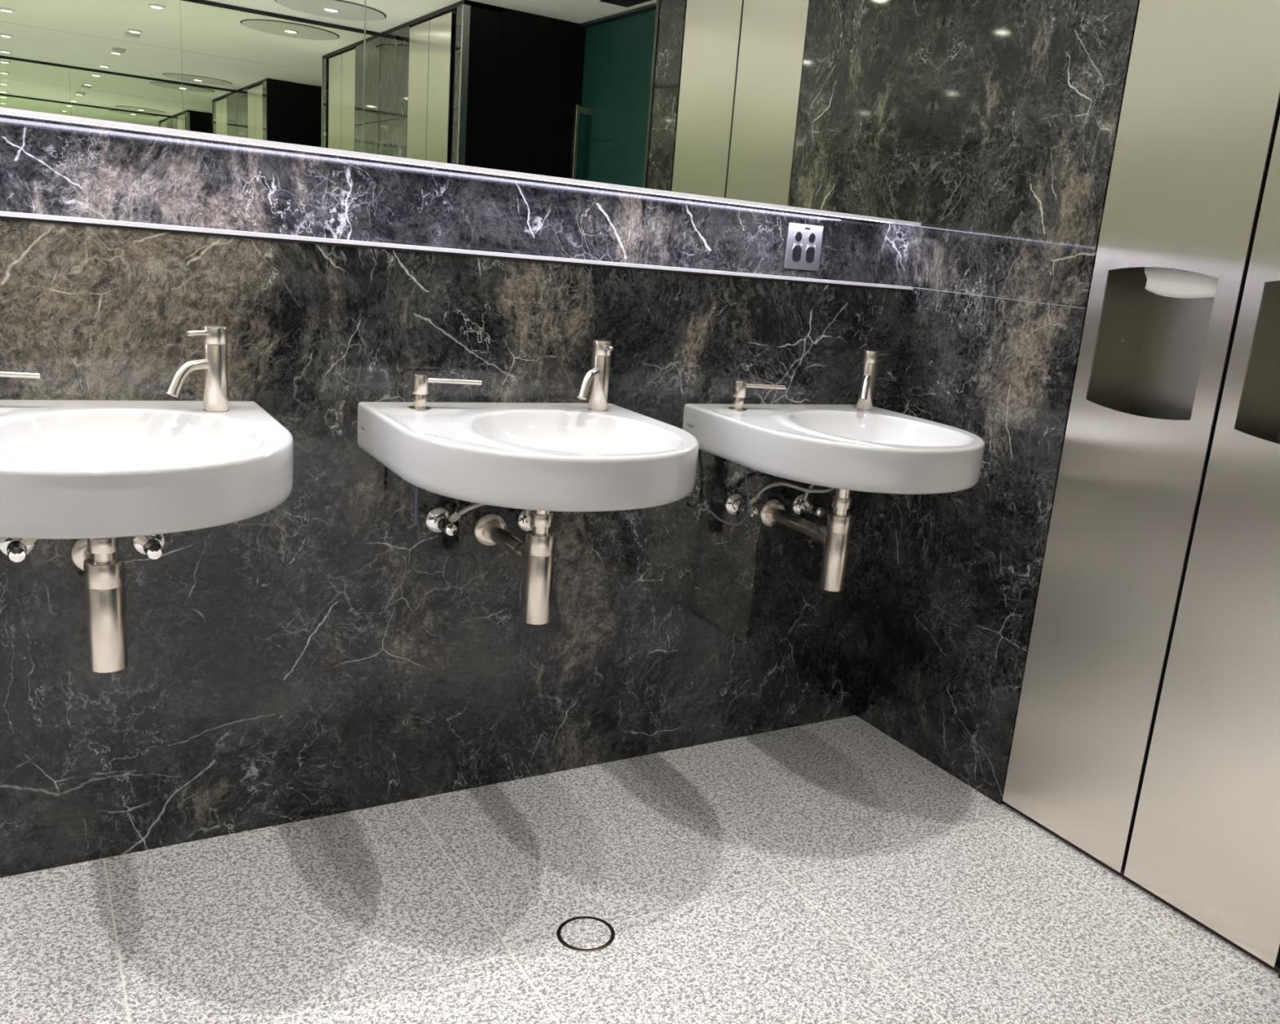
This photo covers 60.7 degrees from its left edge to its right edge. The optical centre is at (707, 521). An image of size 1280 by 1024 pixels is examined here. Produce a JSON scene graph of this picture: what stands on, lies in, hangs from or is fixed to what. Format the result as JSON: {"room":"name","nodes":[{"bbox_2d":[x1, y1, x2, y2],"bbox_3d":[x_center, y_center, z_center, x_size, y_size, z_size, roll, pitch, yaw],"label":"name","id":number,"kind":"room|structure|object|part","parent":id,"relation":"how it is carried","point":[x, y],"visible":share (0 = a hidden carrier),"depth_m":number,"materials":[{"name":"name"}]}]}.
{"room":"public restroom","nodes":[
{"label":"public restroom","id":0,"kind":"room"},
{"bbox_2d":[0,115,911,877],"bbox_3d":[-1.756,-0.445,1.436,5.200,2.236,0.250,-4,16,-32],"label":"wall","id":1,"kind":"structure","parent":0,"point":[317,653],"depth_m":2.17,"materials":[{"name":"stone"}]},
{"bbox_2d":[0,537,37,562],"bbox_3d":[-1.130,0.044,1.788,0.058,0.056,0.082,-4,16,-32],"label":"valve","id":2,"kind":"object","parent":1,"relation":"attached to","point":[16,549],"visible":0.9,"depth_m":1.78,"materials":[{"name":"silver metal"}]},
{"bbox_3d":[-1.116,0.051,1.764,0.026,0.025,0.026,-4,16,-32],"label":"knob","id":3,"kind":"part","parent":2,"relation":"part of","materials":[{"name":"silver metal"}]},
{"bbox_2d":[0,400,293,538],"bbox_3d":[-0.900,-0.088,1.609,0.542,0.094,0.548,-4,16,-32],"label":"basin","id":4,"kind":"object","parent":1,"relation":"attached to","point":[69,468],"visible":0.98,"depth_m":1.54,"materials":[{"name":"white ceramic"}]},
{"bbox_2d":[0,370,40,378],"bbox_3d":[-1.105,-0.207,1.680,0.135,0.064,0.042,-1,15,-24],"label":"soap dispenser","id":5,"kind":"object","parent":4,"relation":"on","point":[2,374],"visible":1,"depth_m":1.69,"materials":[{"name":"silver metal"}]},
{"bbox_2d":[70,537,128,672],"bbox_3d":[-0.984,0.063,1.765,0.072,0.280,0.282,-4,16,-32],"label":"trap","id":6,"kind":"object","parent":4,"relation":"attached to","point":[104,584],"visible":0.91,"depth_m":1.67,"materials":[{"name":"silver metal"}]},
{"bbox_2d":[84,584,128,672],"bbox_3d":[-0.931,0.162,1.691,0.055,0.134,0.055,-4,16,-32],"label":"bottle","id":7,"kind":"object","parent":6,"relation":"on","point":[105,604],"depth_m":1.67,"materials":[{"name":"silver metal"}]},
{"bbox_2d":[165,324,229,412],"bbox_3d":[-0.839,-0.249,1.792,0.040,0.140,0.112,12,15,25],"label":"faucet","id":8,"kind":"object","parent":4,"relation":"on","point":[214,362],"visible":1,"depth_m":1.80,"materials":[{"name":"silver metal"}]},
{"bbox_3d":[-0.847,-0.235,1.782,0.018,0.059,0.082,12,15,25],"label":"spout","id":9,"kind":"part","parent":8,"relation":"part of","materials":[{"name":"silver metal"}]},
{"bbox_3d":[-0.828,-0.307,1.775,0.008,0.008,0.048,10,14,16],"label":"lever","id":10,"kind":"part","parent":8,"relation":"part of","materials":[{"name":"silver metal"}]},
{"bbox_2d":[131,533,166,559],"bbox_3d":[-0.966,0.043,1.894,0.058,0.056,0.082,-4,16,-32],"label":"valve","id":11,"kind":"object","parent":1,"relation":"attached to","point":[152,546],"visible":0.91,"depth_m":1.88,"materials":[{"name":"silver metal"}]},
{"bbox_3d":[-0.950,0.051,1.872,0.026,0.025,0.026,-4,16,-32],"label":"knob","id":12,"kind":"part","parent":11,"relation":"part of","materials":[{"name":"silver metal"}]},
{"bbox_2d":[0,0,364,152],"bbox_3d":[-2.210,-1.003,0.835,3.853,0.908,0.005,-4,16,-32],"label":"mirror","id":13,"kind":"object","parent":1,"relation":"attached to","point":[284,71],"visible":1,"depth_m":1.80,"materials":[{"name":"silver metal"}]},
{"bbox_2d":[362,0,365,152],"bbox_3d":[-0.580,-1.105,1.859,0.002,0.907,0.005,-4,16,-32],"label":"trim","id":14,"kind":"structure","parent":1,"relation":"attached to","point":[365,0],"depth_m":1.94,"materials":[{"name":"grey metal"}]},
{"bbox_2d":[424,506,460,535],"bbox_3d":[-0.521,0.006,2.171,0.058,0.056,0.082,-4,16,-32],"label":"valve","id":15,"kind":"object","parent":1,"relation":"attached to","point":[438,519],"visible":1,"depth_m":2.19,"materials":[{"name":"silver metal"}]},
{"bbox_3d":[-0.507,0.013,2.147,0.026,0.025,0.026,-4,16,-32],"label":"knob","id":16,"kind":"part","parent":15,"relation":"part of","materials":[{"name":"silver metal"}]},
{"bbox_2d":[457,502,485,515],"bbox_3d":[-0.367,-0.076,2.211,0.272,0.132,0.024,-1,15,-23],"label":"hose","id":17,"kind":"object","parent":15,"relation":"attached to","point":[474,505],"visible":0.24,"depth_m":2.18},
{"bbox_2d":[0,112,890,222],"bbox_3d":[-1.673,-0.613,1.371,5.090,0.002,0.082,-4,16,-32],"label":"led strip","id":18,"kind":"object","parent":1,"relation":"attached to","point":[0,113],"visible":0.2,"depth_m":2.08,"materials":[{"name":"white plastic"}]},
{"bbox_2d":[0,210,913,291],"bbox_3d":[-1.690,-0.444,1.331,5.200,0.007,0.018,-4,16,-32],"label":"trim","id":19,"kind":"structure","parent":1,"relation":"attached to","point":[2,213],"depth_m":2.03,"materials":[{"name":"white metal"}]},
{"bbox_2d":[0,106,920,226],"bbox_3d":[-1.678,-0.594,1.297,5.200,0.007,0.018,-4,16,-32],"label":"trim","id":20,"kind":"structure","parent":1,"relation":"attached to","point":[5,110],"depth_m":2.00,"materials":[{"name":"white metal"}]},
{"bbox_2d":[516,509,533,532],"bbox_3d":[-0.357,0.005,2.277,0.058,0.056,0.082,-4,16,-32],"label":"valve","id":21,"kind":"object","parent":1,"relation":"attached to","point":[523,521],"visible":0.25,"depth_m":2.29,"materials":[{"name":"silver metal"}]},
{"bbox_2d":[524,509,530,515],"bbox_3d":[-0.306,-0.080,2.259,0.139,0.142,0.014,0,15,-19],"label":"hose","id":22,"kind":"object","parent":21,"relation":"attached to","point":[526,511],"visible":0.15,"depth_m":2.25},
{"bbox_2d":[357,401,698,511],"bbox_3d":[-0.291,-0.126,1.993,0.542,0.094,0.548,-4,16,-32],"label":"basin","id":23,"kind":"object","parent":1,"relation":"attached to","point":[545,456],"visible":1,"depth_m":1.83,"materials":[{"name":"white ceramic"}]},
{"bbox_2d":[406,485,418,528],"bbox_3d":[-0.555,-0.053,2.063,0.024,0.142,0.009,5,14,-1],"label":"tube","id":24,"kind":"object","parent":23,"relation":"hanging from","point":[416,489],"visible":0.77,"depth_m":2.07,"materials":[{"name":"blue"}]},
{"bbox_2d":[408,373,481,409],"bbox_3d":[-0.496,-0.245,2.064,0.135,0.064,0.042,-1,15,-24],"label":"soap dispenser","id":25,"kind":"object","parent":23,"relation":"on","point":[420,381],"visible":1,"depth_m":2.04,"materials":[{"name":"silver metal"}]},
{"bbox_2d":[473,510,555,624],"bbox_3d":[-0.375,0.025,2.149,0.072,0.280,0.282,-4,16,-32],"label":"trap","id":26,"kind":"object","parent":23,"relation":"attached to","point":[535,555],"visible":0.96,"depth_m":2.06,"materials":[{"name":"silver metal"}]},
{"bbox_2d":[521,552,554,624],"bbox_3d":[-0.322,0.124,2.074,0.055,0.134,0.055,-4,16,-32],"label":"bottle","id":27,"kind":"object","parent":26,"relation":"on","point":[538,566],"depth_m":2.05,"materials":[{"name":"silver metal"}]},
{"bbox_2d":[577,339,613,411],"bbox_3d":[-0.216,-0.288,2.184,0.057,0.140,0.111,8,14,9],"label":"faucet","id":28,"kind":"object","parent":23,"relation":"on","point":[597,377],"visible":1,"depth_m":2.20,"materials":[{"name":"silver metal"}]},
{"bbox_3d":[-0.235,-0.275,2.175,0.018,0.059,0.082,10,14,16],"label":"spout","id":29,"kind":"part","parent":28,"relation":"part of","materials":[{"name":"silver metal"}]},
{"bbox_3d":[-0.198,-0.347,2.173,0.008,0.008,0.048,-1,15,-24],"label":"lever","id":30,"kind":"part","parent":28,"relation":"part of","materials":[{"name":"silver metal"}]},
{"bbox_2d":[364,0,946,222],"bbox_3d":[-0.012,-1.140,2.218,1.344,0.908,0.005,-4,16,-32],"label":"mirror","id":31,"kind":"object","parent":1,"relation":"attached to","point":[816,104],"visible":1,"depth_m":2.26,"materials":[{"name":"silver metal"}]},
{"bbox_2d":[724,492,758,517],"bbox_3d":[0.088,-0.032,2.554,0.058,0.056,0.082,-4,16,-32],"label":"valve","id":32,"kind":"object","parent":1,"relation":"attached to","point":[735,504],"visible":0.86,"depth_m":2.57,"materials":[{"name":"silver metal"}]},
{"bbox_3d":[0.102,-0.024,2.531,0.026,0.025,0.026,-4,16,-32],"label":"knob","id":33,"kind":"part","parent":32,"relation":"part of","materials":[{"name":"silver metal"}]},
{"bbox_2d":[754,481,835,499],"bbox_3d":[0.239,-0.115,2.593,0.268,0.131,0.020,-1,15,-23],"label":"hose","id":34,"kind":"object","parent":32,"relation":"attached to","point":[762,489],"visible":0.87,"depth_m":2.59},
{"bbox_2d":[783,222,823,271],"bbox_3d":[0.244,-0.693,2.751,0.108,0.112,0.006,-4,16,-32],"label":"power socket","id":35,"kind":"object","parent":1,"relation":"attached to","point":[804,241],"visible":1,"depth_m":2.75,"materials":[{"name":"metal"}]},
{"bbox_2d":[795,231,801,241],"bbox_3d":[0.228,-0.714,2.734,0.019,0.023,0.006,-4,16,-32],"label":"switch","id":36,"kind":"object","parent":35,"relation":"attached to","point":[798,234],"depth_m":2.73,"materials":[{"name":"black plastic"}]},
{"bbox_2d":[808,233,815,242],"bbox_3d":[0.264,-0.717,2.757,0.019,0.023,0.006,-4,16,-32],"label":"switch","id":37,"kind":"object","parent":35,"relation":"attached to","point":[811,236],"depth_m":2.75,"materials":[{"name":"black plastic"}]},
{"bbox_2d":[791,493,824,516],"bbox_3d":[0.252,-0.033,2.660,0.058,0.056,0.082,-4,16,-32],"label":"valve","id":38,"kind":"object","parent":1,"relation":"attached to","point":[800,507],"visible":0.98,"depth_m":2.65,"materials":[{"name":"silver metal"}]},
{"bbox_2d":[802,484,814,501],"bbox_3d":[0.303,-0.118,2.642,0.139,0.142,0.014,0,15,-19],"label":"hose","id":39,"kind":"object","parent":38,"relation":"attached to","point":[811,486],"visible":0.22,"depth_m":2.63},
{"bbox_3d":[0.268,-0.025,2.638,0.026,0.025,0.026,-4,16,-32],"label":"knob","id":40,"kind":"part","parent":38,"relation":"part of","materials":[{"name":"silver metal"}]},
{"bbox_2d":[682,403,985,493],"bbox_3d":[0.318,-0.164,2.376,0.542,0.094,0.548,-4,16,-32],"label":"basin","id":41,"kind":"object","parent":1,"relation":"attached to","point":[878,450],"visible":0.98,"depth_m":2.21,"materials":[{"name":"white ceramic"}]},
{"bbox_2d":[706,465,749,526],"bbox_3d":[0.052,-0.076,2.464,0.096,0.182,0.029,6,14,1],"label":"tube","id":42,"kind":"object","parent":41,"relation":"hanging from","point":[708,509],"visible":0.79,"depth_m":2.49,"materials":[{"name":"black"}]},
{"bbox_2d":[728,379,786,410],"bbox_3d":[0.114,-0.283,2.447,0.135,0.064,0.042,-1,15,-24],"label":"soap dispenser","id":43,"kind":"object","parent":41,"relation":"on","point":[740,386],"visible":1,"depth_m":2.42,"materials":[{"name":"silver metal"}]},
{"bbox_2d":[760,488,852,591],"bbox_3d":[0.234,-0.013,2.532,0.072,0.280,0.282,-4,16,-32],"label":"trap","id":44,"kind":"object","parent":41,"relation":"attached to","point":[834,536],"visible":0.97,"depth_m":2.44,"materials":[{"name":"silver metal"}]},
{"bbox_2d":[819,529,850,591],"bbox_3d":[0.287,0.086,2.457,0.055,0.134,0.055,-4,16,-32],"label":"bottle","id":45,"kind":"object","parent":44,"relation":"on","point":[835,543],"depth_m":2.44,"materials":[{"name":"silver metal"}]},
{"bbox_2d":[855,350,888,410],"bbox_3d":[0.382,-0.336,2.601,0.047,0.140,0.146,11,15,23],"label":"faucet","id":46,"kind":"object","parent":41,"relation":"on","point":[870,357],"visible":1,"depth_m":2.60,"materials":[{"name":"silver metal"}]},
{"bbox_3d":[0.373,-0.316,2.572,0.018,0.059,0.082,8,14,10],"label":"spout","id":47,"kind":"part","parent":46,"relation":"part of","materials":[{"name":"silver metal"}]},
{"bbox_3d":[0.417,-0.401,2.626,0.048,0.008,0.008,-7,19,-42],"label":"lever","id":48,"kind":"part","parent":46,"relation":"part of","materials":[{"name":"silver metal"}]},
{"bbox_2d":[0,715,1279,1023],"bbox_3d":[-0.243,1.265,-0.095,5.950,0.060,5.190,-4,16,-32],"label":"floor","id":49,"kind":"structure","parent":0,"point":[828,871],"depth_m":2.00,"materials":[{"name":"stone"}]},
{"bbox_2d":[556,915,614,951],"bbox_3d":[-0.215,0.732,1.937,0.104,0.002,0.104,-4,16,-32],"label":"floor drain","id":50,"kind":"object","parent":49,"relation":"on","point":[580,933],"visible":1,"depth_m":1.94,"materials":[{"name":"grey"}]},
{"bbox_2d":[1002,0,1279,878],"bbox_3d":[0.952,-0.369,2.198,0.180,2.214,0.339,-4,16,-32],"label":"wall panel","id":51,"kind":"object","parent":49,"relation":"on","point":[1199,116],"visible":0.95,"depth_m":2.21,"materials":[{"name":"metal"}]},
{"bbox_2d":[1144,266,1218,297],"bbox_3d":[0.925,-0.465,2.119,0.017,0.061,0.182,-4,16,-32],"label":"paper towel","id":52,"kind":"object","parent":51,"relation":"hanging from","point":[1165,282],"visible":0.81,"depth_m":2.12,"materials":[{"name":"white paper"}]},
{"bbox_2d":[1124,115,1279,973],"bbox_3d":[1.130,-0.284,1.923,0.180,2.214,0.339,-4,16,-32],"label":"wall panel","id":53,"kind":"object","parent":49,"relation":"on","point":[1205,843],"visible":1,"depth_m":2.04,"materials":[{"name":"metal"}]},
{"bbox_2d":[855,0,1279,977],"bbox_3d":[1.826,0.043,0.868,0.200,2.214,5.190,-4,16,-32],"label":"wall","id":54,"kind":"structure","parent":0,"point":[1028,98],"depth_m":2.51,"materials":[{"name":"stone"}]},
{"bbox_2d":[914,287,1086,308],"bbox_3d":[0.653,-0.513,2.492,0.005,0.004,0.526,-4,16,-32],"label":"trim","id":55,"kind":"structure","parent":54,"relation":"attached to","point":[914,287],"depth_m":2.46,"materials":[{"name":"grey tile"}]}
]}

